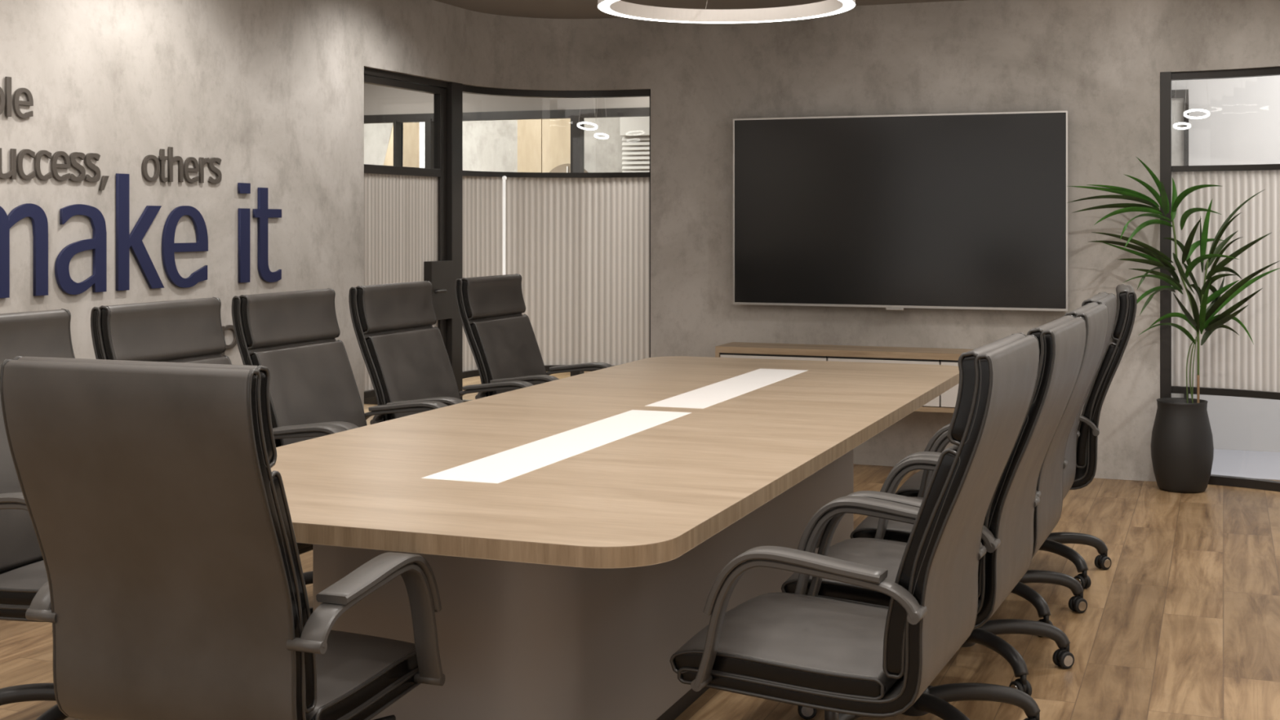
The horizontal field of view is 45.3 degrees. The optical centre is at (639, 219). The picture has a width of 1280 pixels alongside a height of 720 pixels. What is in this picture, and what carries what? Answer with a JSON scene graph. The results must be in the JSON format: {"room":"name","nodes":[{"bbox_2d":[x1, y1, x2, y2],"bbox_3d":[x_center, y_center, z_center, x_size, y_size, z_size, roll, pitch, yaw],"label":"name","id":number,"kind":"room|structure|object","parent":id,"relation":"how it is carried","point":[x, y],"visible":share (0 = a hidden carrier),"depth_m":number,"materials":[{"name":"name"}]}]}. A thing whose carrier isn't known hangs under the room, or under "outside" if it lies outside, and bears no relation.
{"room":"conference room","nodes":[
{"label":"conference room","id":0,"kind":"room"},
{"bbox_2d":[0,0,364,409],"bbox_3d":[-3.084,0.060,3.650,0.140,2.680,9.030,0,0,21],"label":"wall","id":1,"kind":"structure","parent":0,"point":[273,91],"depth_m":6.57,"materials":[{"name":"grey concrete"}]},
{"bbox_2d":[0,87,4,114],"bbox_3d":[-2.304,-0.403,5.476,0.010,0.154,0.091,0,0,21],"label":"letter","id":2,"kind":"object","parent":1,"relation":"attached to","point":[2,93],"depth_m":5.50,"materials":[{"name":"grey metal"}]},
{"bbox_2d":[0,147,16,179],"bbox_3d":[-2.285,-0.201,5.527,0.010,0.111,0.092,0,0,21],"label":"letter","id":3,"kind":"object","parent":1,"relation":"attached to","point":[12,173],"depth_m":5.55,"materials":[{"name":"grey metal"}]},
{"bbox_2d":[4,76,11,116],"bbox_3d":[-2.281,-0.443,5.537,0.010,0.143,0.022,0,0,21],"label":"letter","id":4,"kind":"object","parent":1,"relation":"attached to","point":[7,79],"depth_m":5.53,"materials":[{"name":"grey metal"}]},
{"bbox_2d":[13,88,33,118],"bbox_3d":[-2.255,-0.425,5.606,0.010,0.111,0.093,0,0,21],"label":"letter","id":5,"kind":"object","parent":1,"relation":"attached to","point":[16,102],"depth_m":5.60,"materials":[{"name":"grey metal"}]},
{"bbox_2d":[0,203,48,297],"bbox_3d":[-2.292,0.112,5.505,0.013,0.341,0.455,0,0,21],"label":"letter","id":6,"kind":"object","parent":1,"relation":"attached to","point":[38,218],"depth_m":5.65,"materials":[{"name":"blue plastic"}]},
{"bbox_2d":[16,149,35,179],"bbox_3d":[-2.250,-0.201,5.618,0.010,0.112,0.084,0,0,21],"label":"letter","id":7,"kind":"object","parent":1,"relation":"attached to","point":[20,155],"depth_m":5.60,"materials":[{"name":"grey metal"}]},
{"bbox_2d":[34,150,51,180],"bbox_3d":[-2.219,-0.201,5.700,0.010,0.112,0.081,0,0,21],"label":"letter","id":8,"kind":"object","parent":1,"relation":"attached to","point":[37,157],"depth_m":5.68,"materials":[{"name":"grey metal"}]},
{"bbox_2d":[50,151,71,181],"bbox_3d":[-2.186,-0.201,5.787,0.010,0.112,0.096,0,0,21],"label":"letter","id":9,"kind":"object","parent":1,"relation":"attached to","point":[54,166],"depth_m":5.78,"materials":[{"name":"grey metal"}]},
{"bbox_2d":[69,151,85,181],"bbox_3d":[-2.154,-0.201,5.870,0.010,0.112,0.082,0,0,21],"label":"letter","id":10,"kind":"object","parent":1,"relation":"attached to","point":[73,156],"depth_m":5.87,"materials":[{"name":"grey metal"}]},
{"bbox_2d":[54,204,106,294],"bbox_3d":[-2.146,0.115,5.889,0.013,0.346,0.272,0,0,21],"label":"letter","id":11,"kind":"object","parent":1,"relation":"attached to","point":[98,243],"depth_m":5.91,"materials":[{"name":"blue plastic"}]},
{"bbox_2d":[84,152,100,182],"bbox_3d":[-2.124,-0.201,5.950,0.010,0.112,0.082,0,0,21],"label":"letter","id":12,"kind":"object","parent":1,"relation":"attached to","point":[88,157],"depth_m":5.94,"materials":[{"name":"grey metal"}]},
{"bbox_2d":[98,175,109,190],"bbox_3d":[-2.101,-0.142,6.011,0.010,0.057,0.050,0,0,21],"label":"comma","id":13,"kind":"object","parent":1,"relation":"attached to","point":[104,178],"depth_m":6.00,"materials":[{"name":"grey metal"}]},
{"bbox_2d":[115,173,164,290],"bbox_3d":[-2.023,0.051,6.212,0.013,0.465,0.284,0,0,21],"label":"letter","id":14,"kind":"object","parent":1,"relation":"attached to","point":[125,240],"depth_m":6.13,"materials":[{"name":"blue plastic"}]},
{"bbox_2d":[142,155,159,181],"bbox_3d":[-2.001,-0.209,6.275,0.010,0.109,0.103,0,0,21],"label":"letter","id":15,"kind":"object","parent":1,"relation":"attached to","point":[144,163],"depth_m":6.26,"materials":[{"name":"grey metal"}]},
{"bbox_2d":[158,148,168,182],"bbox_3d":[-1.974,-0.222,6.346,0.010,0.137,0.048,0,0,21],"label":"letter","id":16,"kind":"object","parent":1,"relation":"attached to","point":[162,157],"depth_m":6.34,"materials":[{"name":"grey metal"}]},
{"bbox_2d":[168,146,183,182],"bbox_3d":[-1.944,-0.229,6.423,0.010,0.145,0.089,0,0,21],"label":"letter","id":17,"kind":"object","parent":1,"relation":"attached to","point":[171,159],"depth_m":6.40,"materials":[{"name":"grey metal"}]},
{"bbox_2d":[161,205,208,288],"bbox_3d":[-1.921,0.116,6.480,0.013,0.347,0.295,0,0,21],"label":"letter","id":18,"kind":"object","parent":1,"relation":"attached to","point":[169,246],"depth_m":6.45,"materials":[{"name":"blue plastic"}]},
{"bbox_2d":[183,156,199,182],"bbox_3d":[-1.908,-0.210,6.519,0.010,0.110,0.094,0,0,21],"label":"letter","id":19,"kind":"object","parent":1,"relation":"attached to","point":[186,169],"depth_m":6.51,"materials":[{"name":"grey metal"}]},
{"bbox_2d":[199,157,208,182],"bbox_3d":[-1.876,-0.211,6.601,0.010,0.111,0.058,0,0,21],"label":"letter","id":20,"kind":"object","parent":1,"relation":"attached to","point":[202,161],"depth_m":6.58,"materials":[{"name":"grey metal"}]},
{"bbox_2d":[208,157,222,183],"bbox_3d":[-1.850,-0.212,6.671,0.010,0.112,0.086,0,0,21],"label":"letter","id":21,"kind":"object","parent":1,"relation":"attached to","point":[211,160],"depth_m":6.67,"materials":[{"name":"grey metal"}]},
{"bbox_2d":[221,324,236,355],"bbox_3d":[-1.813,0.541,6.768,0.010,0.150,0.121,0,0,21],"label":"wall letter","id":22,"kind":"structure","parent":1,"relation":"attached to","point":[233,344],"depth_m":6.77,"materials":[{"name":"brown metal"}]},
{"bbox_2d":[237,182,250,282],"bbox_3d":[-1.773,0.060,6.869,0.013,0.446,0.078,0,0,21],"label":"letter","id":23,"kind":"object","parent":1,"relation":"attached to","point":[242,188],"depth_m":6.86,"materials":[{"name":"blue plastic"}]},
{"bbox_2d":[253,187,281,282],"bbox_3d":[-1.709,0.073,7.036,0.013,0.435,0.211,0,0,21],"label":"letter","id":24,"kind":"object","parent":1,"relation":"attached to","point":[262,213],"depth_m":7.00,"materials":[{"name":"blue plastic"}]},
{"bbox_2d":[364,66,462,400],"bbox_3d":[-1.232,0.307,8.365,0.149,2.185,1.100,0,0,21],"label":"door","id":25,"kind":"structure","parent":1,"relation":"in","point":[413,216],"depth_m":8.55,"materials":[{"name":"brown metal"}]},
{"bbox_2d":[383,122,403,166],"bbox_3d":[-2.662,0.025,15.157,0.762,2.750,0.040,0,0,21],"label":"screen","id":26,"kind":"object","parent":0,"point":[388,161],"visible":0.02,"depth_m":15.05,"materials":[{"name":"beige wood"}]},
{"bbox_2d":[364,117,649,172],"bbox_3d":[-2.437,-0.100,15.531,8.400,3.000,0.100,0,0,21],"label":"wall","id":27,"kind":"structure","parent":0,"point":[487,145],"depth_m":15.06,"materials":[{"name":"beige paint"}]},
{"bbox_2d":[402,122,419,167],"bbox_3d":[-2.308,-0.100,15.412,0.220,3.000,0.029,0,0,21],"label":"wood wall panel","id":28,"kind":"object","parent":27,"relation":"attached to","point":[411,157],"visible":0.02,"depth_m":15.39,"materials":[{"name":"beige wood"}]},
{"bbox_2d":[419,122,424,168],"bbox_3d":[-2.159,-0.100,15.356,0.098,3.000,0.029,0,0,21],"label":"light strip","id":29,"kind":"object","parent":27,"relation":"attached to","point":[421,124],"visible":0.02,"depth_m":15.35,"materials":[{"name":"white"}]},
{"bbox_2d":[517,119,542,172],"bbox_3d":[-1.073,-0.100,14.942,0.257,3.000,0.029,0,0,21],"label":"wood wall panel","id":30,"kind":"object","parent":27,"relation":"attached to","point":[529,131],"visible":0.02,"depth_m":14.93,"materials":[{"name":"beige wood"}]},
{"bbox_2d":[542,118,570,172],"bbox_3d":[-0.798,-0.100,14.838,0.317,3.000,0.029,0,0,21],"label":"wood wall panel","id":31,"kind":"object","parent":27,"relation":"attached to","point":[556,133],"visible":0.02,"depth_m":14.83,"materials":[{"name":"beige wood"}]},
{"bbox_2d":[549,163,588,173],"bbox_3d":[-0.688,-0.259,14.682,0.550,0.550,0.045,0,0,21],"label":"disc","id":32,"kind":"object","parent":31,"relation":"attached to","point":[565,168],"visible":0.09,"depth_m":14.69,"materials":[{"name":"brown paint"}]},
{"bbox_2d":[620,116,649,172],"bbox_3d":[0.000,-0.745,14.484,0.363,1.711,0.115,0,0,21],"label":"window blind","id":33,"kind":"object","parent":27,"relation":"attached to","point":[629,126],"visible":0.23,"depth_m":14.47,"materials":[{"name":"white plastic"}]},
{"bbox_2d":[364,83,649,115],"bbox_3d":[-1.140,-1.070,11.347,7.800,0.560,0.100,0,0,21],"label":"wall","id":34,"kind":"structure","parent":0,"point":[378,100],"depth_m":11.31,"materials":[{"name":"grey paint"}]},
{"bbox_2d":[364,106,649,404],"bbox_3d":[-1.154,0.305,11.309,7.800,2.190,0.080,0,0,21],"label":"window frame","id":35,"kind":"structure","parent":34,"relation":"in","point":[577,135],"depth_m":11.19,"materials":[{"name":"brown metal"}]},
{"bbox_2d":[364,0,650,90],"bbox_3d":[-0.895,-1.032,8.812,2.198,0.495,0.717,0,0,-43],"label":"wall","id":36,"kind":"structure","parent":0,"point":[432,39],"depth_m":9.18,"materials":[{"name":"grey concrete"}]},
{"bbox_2d":[462,84,650,378],"bbox_3d":[-0.545,0.307,9.226,1.254,2.185,0.348,0,0,-18],"label":"glass partition","id":37,"kind":"structure","parent":36,"relation":"in","point":[579,244],"depth_m":9.35,"materials":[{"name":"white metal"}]},
{"bbox_2d":[0,371,1279,719],"bbox_3d":[-2.807,1.448,7.808,13.200,0.104,17.400,0,0,21],"label":"floor","id":38,"kind":"structure","parent":0,"point":[1183,623],"depth_m":5.30,"materials":[{"name":"brown wood"}]},
{"bbox_2d":[0,308,75,719],"bbox_3d":[-1.486,0.832,4.149,0.764,1.136,0.704,0,0,21],"label":"chair","id":39,"kind":"object","parent":38,"relation":"on","point":[43,333],"visible":0.16,"depth_m":4.13,"materials":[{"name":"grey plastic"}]},
{"bbox_2d":[90,297,346,613],"bbox_3d":[-1.228,0.832,4.827,0.764,1.136,0.704,0,0,21],"label":"chair","id":40,"kind":"object","parent":38,"relation":"on","point":[190,331],"visible":0.18,"depth_m":4.92,"materials":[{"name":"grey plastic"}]},
{"bbox_2d":[0,355,445,719],"bbox_3d":[-0.823,0.832,3.181,0.704,1.136,0.764,0,0,21],"label":"chair","id":41,"kind":"object","parent":38,"relation":"on","point":[175,588],"visible":1,"depth_m":2.90,"materials":[{"name":"grey leather"}]},
{"bbox_2d":[231,288,447,584],"bbox_3d":[-0.974,0.832,5.495,0.764,1.136,0.704,0,0,21],"label":"chair","id":42,"kind":"object","parent":38,"relation":"on","point":[294,334],"visible":0.33,"depth_m":5.56,"materials":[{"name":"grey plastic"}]},
{"bbox_2d":[348,280,533,424],"bbox_3d":[-0.700,0.832,6.215,0.764,1.136,0.704,0,0,21],"label":"chair","id":43,"kind":"object","parent":38,"relation":"on","point":[406,358],"visible":0.4,"depth_m":6.24,"materials":[{"name":"grey leather"}]},
{"bbox_2d":[454,273,613,399],"bbox_3d":[-0.380,0.832,7.056,0.764,1.136,0.704,0,0,21],"label":"chair","id":44,"kind":"object","parent":38,"relation":"on","point":[502,341],"visible":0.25,"depth_m":7.07,"materials":[{"name":"grey leather"}]},
{"bbox_2d":[271,355,959,719],"bbox_3d":[0.056,1.025,5.162,1.479,0.751,4.070,0,0,21],"label":"conference table","id":45,"kind":"object","parent":38,"relation":"on","point":[575,533],"visible":0.74,"depth_m":3.92,"materials":[{"name":"brown wood"}]},
{"bbox_2d":[669,332,1039,719],"bbox_3d":[0.464,0.832,3.454,0.764,1.136,0.704,0,0,24],"label":"chair","id":46,"kind":"object","parent":38,"relation":"on","point":[833,656],"visible":1,"depth_m":3.23,"materials":[{"name":"grey leather"}]},
{"bbox_2d":[781,315,1086,719],"bbox_3d":[0.765,0.832,4.110,0.764,1.136,0.704,0,0,23],"label":"chair","id":47,"kind":"object","parent":38,"relation":"on","point":[1007,532],"visible":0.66,"depth_m":3.94,"materials":[{"name":"grey leather"}]},
{"bbox_2d":[849,302,1108,696],"bbox_3d":[1.032,0.832,4.769,0.764,1.136,0.704,0,0,23],"label":"chair","id":48,"kind":"object","parent":38,"relation":"on","point":[1047,513],"visible":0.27,"depth_m":4.64,"materials":[{"name":"grey leather"}]},
{"bbox_2d":[895,292,1116,636],"bbox_3d":[1.271,0.832,5.438,0.764,1.136,0.704,0,0,21],"label":"chair","id":49,"kind":"object","parent":38,"relation":"on","point":[914,486],"visible":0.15,"depth_m":5.41,"materials":[{"name":"grey leather"}]},
{"bbox_2d":[1038,284,1137,588],"bbox_3d":[1.566,0.832,6.088,0.764,1.136,0.704,0,0,17],"label":"chair","id":50,"kind":"object","parent":38,"relation":"on","point":[1126,301],"visible":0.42,"depth_m":5.76,"materials":[{"name":"black leather"}]},
{"bbox_2d":[1066,156,1279,493],"bbox_3d":[2.722,0.538,7.840,1.037,1.724,0.558,0,0,21],"label":"potted palm","id":51,"kind":"object","parent":38,"relation":"on","point":[1182,447],"visible":1,"depth_m":7.86,"materials":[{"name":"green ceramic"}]},
{"bbox_2d":[434,0,964,18],"bbox_3d":[-1.944,-1.260,8.951,8.000,0.080,4.950,0,0,21],"label":"ceiling","id":52,"kind":"structure","parent":0,"point":[546,9],"depth_m":8.74,"materials":[{"name":"grey paint"}]},
{"bbox_2d":[577,102,597,130],"bbox_3d":[-0.361,-0.917,10.517,0.142,0.605,0.138,0,0,21],"label":"pendant","id":53,"kind":"object","parent":52,"relation":"hanging from","point":[582,122],"visible":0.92,"depth_m":10.50,"materials":[{"name":"white"}]},
{"bbox_2d":[594,101,608,138],"bbox_3d":[-0.268,-0.889,10.642,0.102,0.661,0.100,0,0,21],"label":"pendant","id":54,"kind":"object","parent":52,"relation":"hanging from","point":[596,134],"visible":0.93,"depth_m":10.63,"materials":[{"name":"white"}]},
{"bbox_2d":[650,0,1159,481],"bbox_3d":[1.444,0.060,8.759,2.900,2.680,0.140,0,0,21],"label":"wall","id":55,"kind":"structure","parent":0,"point":[1096,61],"depth_m":8.65,"materials":[{"name":"grey concrete"}]},
{"bbox_2d":[715,342,973,413],"bbox_3d":[1.382,0.881,8.527,1.916,0.318,0.330,0,0,21],"label":"media console","id":56,"kind":"object","parent":55,"relation":"attached to","point":[945,402],"visible":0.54,"depth_m":8.46,"materials":[{"name":"brown wood"}]},
{"bbox_2d":[733,111,1068,311],"bbox_3d":[1.438,-0.038,8.630,1.884,1.094,0.098,0,0,21],"label":"television","id":57,"kind":"object","parent":55,"relation":"attached to","point":[970,211],"visible":1,"depth_m":8.57,"materials":[{"name":"grey plastic"}]},
{"bbox_2d":[1173,83,1191,129],"bbox_3d":[3.167,-1.039,8.960,0.097,1.023,0.096,0,0,21],"label":"pendant","id":58,"kind":"object","parent":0,"point":[1188,125],"visible":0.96,"depth_m":8.95,"materials":[{"name":"white"}]},
{"bbox_2d":[1151,397,1213,493],"bbox_3d":[2.807,1.169,7.941,0.308,0.462,0.308,0,0,21],"label":"pot","id":59,"kind":"object","parent":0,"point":[1182,447],"depth_m":7.83,"materials":[{"name":"black ceramic"}]},
{"bbox_2d":[1183,84,1209,119],"bbox_3d":[3.192,-1.065,8.791,0.141,0.971,0.138,0,0,21],"label":"pendant","id":60,"kind":"object","parent":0,"point":[1185,115],"visible":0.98,"depth_m":8.79,"materials":[{"name":"white"}]},
{"bbox_2d":[1160,0,1279,72],"bbox_3d":[3.397,-1.032,7.242,0.665,0.495,2.368,0,0,-16],"label":"wall","id":61,"kind":"structure","parent":0,"point":[1196,35],"depth_m":8.04,"materials":[{"name":"grey concrete"}]},
{"bbox_2d":[1160,66,1279,491],"bbox_3d":[3.376,0.307,7.234,0.600,2.185,2.292,0,0,-17],"label":"glass partition","id":62,"kind":"structure","parent":61,"relation":"in","point":[1230,364],"depth_m":8.07,"materials":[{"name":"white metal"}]},
{"bbox_2d":[1171,75,1279,452],"bbox_3d":[5.004,-0.100,8.795,4.900,3.000,0.100,0,0,21],"label":"wall","id":63,"kind":"structure","parent":0,"point":[1242,126],"depth_m":9.27,"materials":[{"name":"grey paint"}]},
{"bbox_3d":[-0.303,-1.330,3.577,5.390,0.100,11.070,0,0,21],"label":"ceiling","id":64,"kind":"structure","parent":0,"visible":0},
{"bbox_2d":[597,0,855,23],"bbox_3d":[0.330,-1.048,5.887,0.984,0.465,0.984,0,0,21],"label":"pendant","id":65,"kind":"object","parent":64,"relation":"hanging from","point":[615,7],"visible":1,"depth_m":6.25,"materials":[{"name":"white metal"}]},
{"bbox_3d":[2.441,0.025,9.369,0.300,2.750,1.350,0,0,21],"label":"wall","id":66,"kind":"structure","parent":0,"visible":0},
{"bbox_2d":[1171,89,1188,398],"bbox_3d":[2.925,0.305,9.506,0.897,2.190,0.049,0,0,21],"label":"door","id":67,"kind":"structure","parent":66,"relation":"in","point":[1180,138],"depth_m":9.36,"materials":[{"name":"brown metal"}]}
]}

